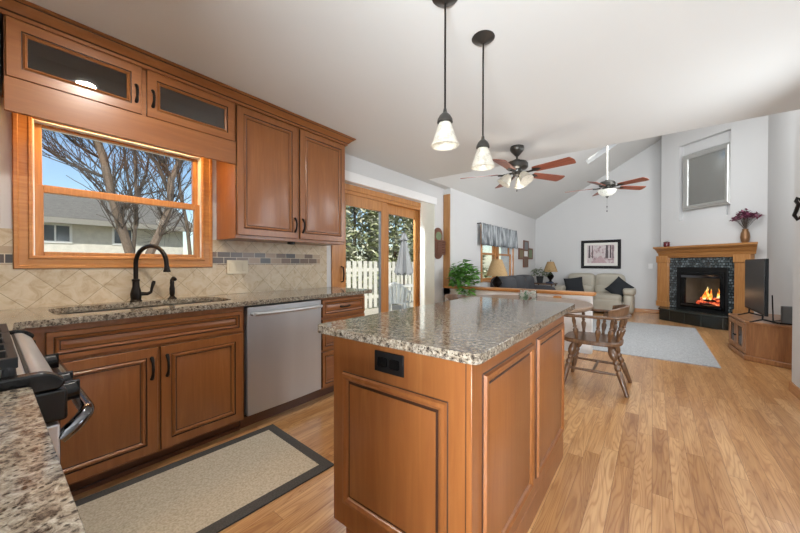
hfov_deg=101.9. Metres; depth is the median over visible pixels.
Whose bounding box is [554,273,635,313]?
loveseat
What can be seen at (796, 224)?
wall
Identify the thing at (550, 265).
table lamp
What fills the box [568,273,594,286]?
cushion
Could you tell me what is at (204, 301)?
sink
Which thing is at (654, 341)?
area rug
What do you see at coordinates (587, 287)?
lumbar cushion
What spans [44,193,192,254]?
house
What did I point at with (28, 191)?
window
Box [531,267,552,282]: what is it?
potted plant
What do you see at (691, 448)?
floor
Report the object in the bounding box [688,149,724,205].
mirror glass
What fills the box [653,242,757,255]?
mantel shelf
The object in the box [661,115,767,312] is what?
wall
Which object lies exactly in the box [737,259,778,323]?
television
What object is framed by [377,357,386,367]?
socket
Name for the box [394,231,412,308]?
patio umbrella
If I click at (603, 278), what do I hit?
cushion
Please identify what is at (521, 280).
cushion
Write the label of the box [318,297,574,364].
countertop
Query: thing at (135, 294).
faucet
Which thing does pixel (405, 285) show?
patio table
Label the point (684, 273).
fireplace
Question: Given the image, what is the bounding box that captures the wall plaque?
[435,228,444,258]
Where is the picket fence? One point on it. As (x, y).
(399, 279)
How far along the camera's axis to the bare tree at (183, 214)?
9.92 m
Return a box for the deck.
[364,302,412,315]
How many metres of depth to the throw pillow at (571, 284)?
8.22 m
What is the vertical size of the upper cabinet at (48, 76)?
0.522 m
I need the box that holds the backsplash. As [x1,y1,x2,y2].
[0,228,326,309]
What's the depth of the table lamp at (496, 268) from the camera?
5.69 m
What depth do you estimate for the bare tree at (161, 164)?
6.54 m
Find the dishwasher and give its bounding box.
[239,299,322,428]
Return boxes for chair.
[389,282,410,310]
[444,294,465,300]
[564,304,631,397]
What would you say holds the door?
in the wall at (353, 164)
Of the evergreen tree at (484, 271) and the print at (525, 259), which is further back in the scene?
the evergreen tree at (484, 271)
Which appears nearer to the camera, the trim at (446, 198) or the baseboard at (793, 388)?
the baseboard at (793, 388)
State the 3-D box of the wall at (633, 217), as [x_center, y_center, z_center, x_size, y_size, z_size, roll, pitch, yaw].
[5.598,-1.591,8.140,4.730,5.400,0.120,0,1,38]
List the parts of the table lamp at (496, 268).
lamp shade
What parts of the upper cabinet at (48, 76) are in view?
door, glass pane, handle, handle, door, glass pane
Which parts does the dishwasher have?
kick plate, handle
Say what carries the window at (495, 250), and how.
in the wall at (466, 210)
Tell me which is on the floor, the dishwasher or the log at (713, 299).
the dishwasher
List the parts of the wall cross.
panel, panel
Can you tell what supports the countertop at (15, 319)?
on the base cabinet
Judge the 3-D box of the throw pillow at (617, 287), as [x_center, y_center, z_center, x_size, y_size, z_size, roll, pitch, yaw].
[5.164,0.512,7.645,0.243,0.560,0.572,0,1,-26]
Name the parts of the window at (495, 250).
sash, sash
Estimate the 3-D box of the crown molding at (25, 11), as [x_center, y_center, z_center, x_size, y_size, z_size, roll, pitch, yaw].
[-1.538,-1.262,2.269,0.414,0.074,3.004,0,1,38]
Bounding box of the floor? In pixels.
[73,311,799,532]
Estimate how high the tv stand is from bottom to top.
0.477 m
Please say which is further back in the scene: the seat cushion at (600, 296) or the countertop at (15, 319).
the seat cushion at (600, 296)
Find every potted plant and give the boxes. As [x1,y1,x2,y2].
[446,259,481,295]
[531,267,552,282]
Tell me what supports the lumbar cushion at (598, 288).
on the loveseat at (603, 299)
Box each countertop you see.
[0,287,371,330]
[0,387,85,532]
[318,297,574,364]
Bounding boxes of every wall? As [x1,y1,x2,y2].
[0,30,443,302]
[444,188,534,293]
[444,288,592,353]
[535,139,661,309]
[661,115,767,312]
[767,110,794,314]
[792,109,799,387]
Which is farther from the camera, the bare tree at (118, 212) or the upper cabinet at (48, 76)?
the bare tree at (118, 212)
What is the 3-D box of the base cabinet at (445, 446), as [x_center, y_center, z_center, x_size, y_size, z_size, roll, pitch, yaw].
[0.357,0.717,1.648,0.641,0.882,1.273,0,1,38]
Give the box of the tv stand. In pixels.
[728,313,791,368]
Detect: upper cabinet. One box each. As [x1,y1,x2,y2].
[1,14,235,164]
[216,104,344,245]
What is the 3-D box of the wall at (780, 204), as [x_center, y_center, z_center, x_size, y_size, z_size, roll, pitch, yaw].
[5.120,-1.557,4.007,0.130,5.400,3.480,0,1,38]
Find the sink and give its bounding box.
[60,301,211,313]
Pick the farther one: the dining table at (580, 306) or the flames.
the flames
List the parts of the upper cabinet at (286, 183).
panel, door, handle, door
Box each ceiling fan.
[460,144,575,191]
[565,146,648,211]
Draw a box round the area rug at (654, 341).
[593,319,720,367]
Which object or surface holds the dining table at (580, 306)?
on the floor
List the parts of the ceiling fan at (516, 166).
blade, lamp shade, blade, motor, lamp shade, lamp shade, blade arm, blade, blade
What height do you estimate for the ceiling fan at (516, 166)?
0.492 m
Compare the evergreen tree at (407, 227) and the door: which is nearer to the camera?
the door
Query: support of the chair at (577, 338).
on the floor
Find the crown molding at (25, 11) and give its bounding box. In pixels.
[0,0,355,146]
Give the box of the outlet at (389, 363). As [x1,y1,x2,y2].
[375,350,403,377]
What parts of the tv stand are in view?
door, glass pane, door, glass pane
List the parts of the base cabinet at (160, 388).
door, false drawer, handle, handle, door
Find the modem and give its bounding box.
[771,295,791,324]
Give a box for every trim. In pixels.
[443,194,449,285]
[443,285,595,295]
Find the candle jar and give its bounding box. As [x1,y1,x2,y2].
[663,241,669,246]
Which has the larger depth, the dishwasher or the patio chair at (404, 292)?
the patio chair at (404, 292)
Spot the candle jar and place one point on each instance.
(665, 244)
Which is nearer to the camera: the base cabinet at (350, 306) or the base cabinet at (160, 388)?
the base cabinet at (160, 388)
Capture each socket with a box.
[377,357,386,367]
[389,359,398,370]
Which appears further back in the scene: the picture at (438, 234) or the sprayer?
the picture at (438, 234)
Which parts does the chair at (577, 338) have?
leg, leg, seat, arm rail, leg, leg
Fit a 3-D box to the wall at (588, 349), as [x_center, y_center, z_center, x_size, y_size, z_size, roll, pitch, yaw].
[1.651,0.753,4.923,2.195,0.757,0.120,0,1,38]
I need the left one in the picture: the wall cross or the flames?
the wall cross
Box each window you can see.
[12,112,212,268]
[480,244,513,282]
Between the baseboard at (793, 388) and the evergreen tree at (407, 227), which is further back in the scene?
the evergreen tree at (407, 227)
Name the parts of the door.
sliding panel, fixed panel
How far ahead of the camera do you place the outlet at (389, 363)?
1.15 m
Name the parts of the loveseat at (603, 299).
arm, arm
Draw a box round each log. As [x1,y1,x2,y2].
[696,300,719,305]
[700,297,719,302]
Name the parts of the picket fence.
rail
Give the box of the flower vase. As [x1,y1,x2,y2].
[730,208,761,242]
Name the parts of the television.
panel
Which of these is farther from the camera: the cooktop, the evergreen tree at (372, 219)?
the evergreen tree at (372, 219)
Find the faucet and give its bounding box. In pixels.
[130,244,170,301]
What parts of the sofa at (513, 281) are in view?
arm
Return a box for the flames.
[702,287,719,299]
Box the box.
[480,282,489,286]
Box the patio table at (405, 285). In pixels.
[391,284,412,310]
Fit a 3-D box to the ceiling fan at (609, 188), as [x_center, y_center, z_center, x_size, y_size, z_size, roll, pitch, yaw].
[3.396,-1.712,5.241,1.137,1.664,1.181,0,0,-2]
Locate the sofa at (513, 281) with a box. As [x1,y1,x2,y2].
[490,275,555,289]
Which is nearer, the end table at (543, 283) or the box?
the box
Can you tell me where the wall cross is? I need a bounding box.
[518,240,532,266]
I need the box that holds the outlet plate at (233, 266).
[227,260,247,273]
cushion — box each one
[490,276,516,287]
[511,275,525,288]
[519,275,533,288]
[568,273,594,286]
[583,284,594,291]
[593,292,622,301]
[595,273,625,285]
[595,285,609,292]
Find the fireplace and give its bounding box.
[653,242,757,330]
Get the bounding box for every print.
[524,258,527,265]
[587,245,613,262]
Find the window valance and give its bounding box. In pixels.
[477,222,517,248]
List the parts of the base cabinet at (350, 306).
drawer, drawer, drawer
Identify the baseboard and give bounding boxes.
[634,308,658,313]
[789,381,799,399]
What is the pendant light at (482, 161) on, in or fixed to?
hanging from the ceiling
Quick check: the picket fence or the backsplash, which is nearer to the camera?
the backsplash
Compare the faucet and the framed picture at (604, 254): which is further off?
the framed picture at (604, 254)
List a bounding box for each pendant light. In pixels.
[431,0,458,150]
[471,30,494,170]
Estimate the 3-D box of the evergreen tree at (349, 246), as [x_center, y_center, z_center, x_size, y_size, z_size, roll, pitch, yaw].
[-2.754,-0.922,10.537,3.429,5.747,3.406,0,1,-37]
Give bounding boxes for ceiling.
[0,0,799,219]
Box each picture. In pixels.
[436,232,441,239]
[581,239,620,268]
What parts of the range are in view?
panel, knob, panel, oven door, knob, knob, handle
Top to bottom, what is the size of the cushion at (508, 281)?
0.540 m
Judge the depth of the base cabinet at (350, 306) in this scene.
2.85 m
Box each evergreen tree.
[346,206,368,307]
[346,206,396,308]
[365,212,412,306]
[482,252,490,277]
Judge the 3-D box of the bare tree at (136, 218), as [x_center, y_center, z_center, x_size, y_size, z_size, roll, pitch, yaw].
[-6.918,-1.797,8.460,2.760,7.018,2.365,0,1,-41]
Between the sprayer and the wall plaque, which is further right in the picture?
the wall plaque
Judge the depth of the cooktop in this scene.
0.85 m
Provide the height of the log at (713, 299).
0.100 m
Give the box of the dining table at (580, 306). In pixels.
[459,295,593,313]
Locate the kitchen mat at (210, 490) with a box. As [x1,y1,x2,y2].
[75,424,333,532]
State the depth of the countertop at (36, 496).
0.39 m
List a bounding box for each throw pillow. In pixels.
[563,277,583,290]
[605,276,634,296]
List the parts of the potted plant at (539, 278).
pot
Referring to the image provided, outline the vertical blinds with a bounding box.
[345,170,436,305]
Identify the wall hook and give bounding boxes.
[792,197,799,220]
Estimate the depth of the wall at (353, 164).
3.60 m
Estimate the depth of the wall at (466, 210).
6.28 m
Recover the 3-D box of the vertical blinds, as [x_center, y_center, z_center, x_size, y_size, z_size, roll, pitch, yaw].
[-0.099,0.008,4.382,0.095,2.192,2.120,0,1,38]
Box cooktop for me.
[0,335,24,377]
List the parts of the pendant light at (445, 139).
lamp shade, cord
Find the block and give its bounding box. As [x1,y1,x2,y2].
[519,289,535,300]
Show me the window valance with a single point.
(491, 235)
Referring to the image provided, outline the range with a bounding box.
[0,324,94,460]
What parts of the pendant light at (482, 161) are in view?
lamp shade, cord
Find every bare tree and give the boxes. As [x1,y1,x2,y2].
[42,129,190,253]
[76,145,179,249]
[111,144,191,253]
[136,161,192,254]
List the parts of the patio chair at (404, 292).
arm rail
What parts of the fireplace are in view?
insert frame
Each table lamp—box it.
[486,257,507,286]
[544,260,557,282]
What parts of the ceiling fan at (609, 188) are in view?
blade, motor, lamp shade, blade, blade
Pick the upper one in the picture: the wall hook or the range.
the wall hook
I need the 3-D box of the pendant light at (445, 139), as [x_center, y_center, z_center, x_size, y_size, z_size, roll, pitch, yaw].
[0.216,-0.935,1.554,0.136,0.714,0.136,0,1,38]
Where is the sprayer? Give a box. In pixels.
[167,276,176,298]
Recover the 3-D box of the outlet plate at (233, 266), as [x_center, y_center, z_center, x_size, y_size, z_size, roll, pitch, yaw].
[-1.391,0.004,2.779,0.009,0.116,0.178,0,1,38]
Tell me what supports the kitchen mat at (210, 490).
on the floor
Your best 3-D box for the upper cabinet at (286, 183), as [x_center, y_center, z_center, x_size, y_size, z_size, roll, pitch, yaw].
[-1.017,-0.758,2.974,0.374,1.075,1.102,0,1,38]
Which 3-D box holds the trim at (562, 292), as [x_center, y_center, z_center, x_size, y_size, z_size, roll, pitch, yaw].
[1.665,0.353,4.908,2.230,0.043,0.190,0,1,38]
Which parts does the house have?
pane, pane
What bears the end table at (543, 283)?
on the floor
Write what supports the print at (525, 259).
attached to the wall cross
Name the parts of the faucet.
lever, spout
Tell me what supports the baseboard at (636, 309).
attached to the wall at (633, 217)
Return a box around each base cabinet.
[19,301,243,495]
[315,294,364,398]
[334,316,564,532]
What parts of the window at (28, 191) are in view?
sash, sash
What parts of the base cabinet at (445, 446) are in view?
raised panel, raised panel, raised panel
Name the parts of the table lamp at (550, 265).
lamp shade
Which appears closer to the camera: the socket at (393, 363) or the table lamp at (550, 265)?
the socket at (393, 363)
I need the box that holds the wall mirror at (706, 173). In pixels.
[683,141,730,218]
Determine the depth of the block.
3.14 m
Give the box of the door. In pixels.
[331,183,420,312]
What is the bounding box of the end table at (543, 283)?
[534,282,556,285]
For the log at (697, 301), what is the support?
in the fireplace
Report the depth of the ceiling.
2.11 m
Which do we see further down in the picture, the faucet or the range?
the range
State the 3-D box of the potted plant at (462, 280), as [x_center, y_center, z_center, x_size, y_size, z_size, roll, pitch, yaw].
[1.098,0.215,5.303,0.518,0.678,0.760,0,1,38]
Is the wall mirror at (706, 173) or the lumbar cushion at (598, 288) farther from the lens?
the lumbar cushion at (598, 288)
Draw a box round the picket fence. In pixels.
[346,261,412,308]
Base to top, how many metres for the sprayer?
0.163 m
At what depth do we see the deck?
9.15 m
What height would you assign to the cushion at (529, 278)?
0.540 m
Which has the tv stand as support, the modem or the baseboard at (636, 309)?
the modem
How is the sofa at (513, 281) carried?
on the floor
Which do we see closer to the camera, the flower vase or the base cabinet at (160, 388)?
the base cabinet at (160, 388)

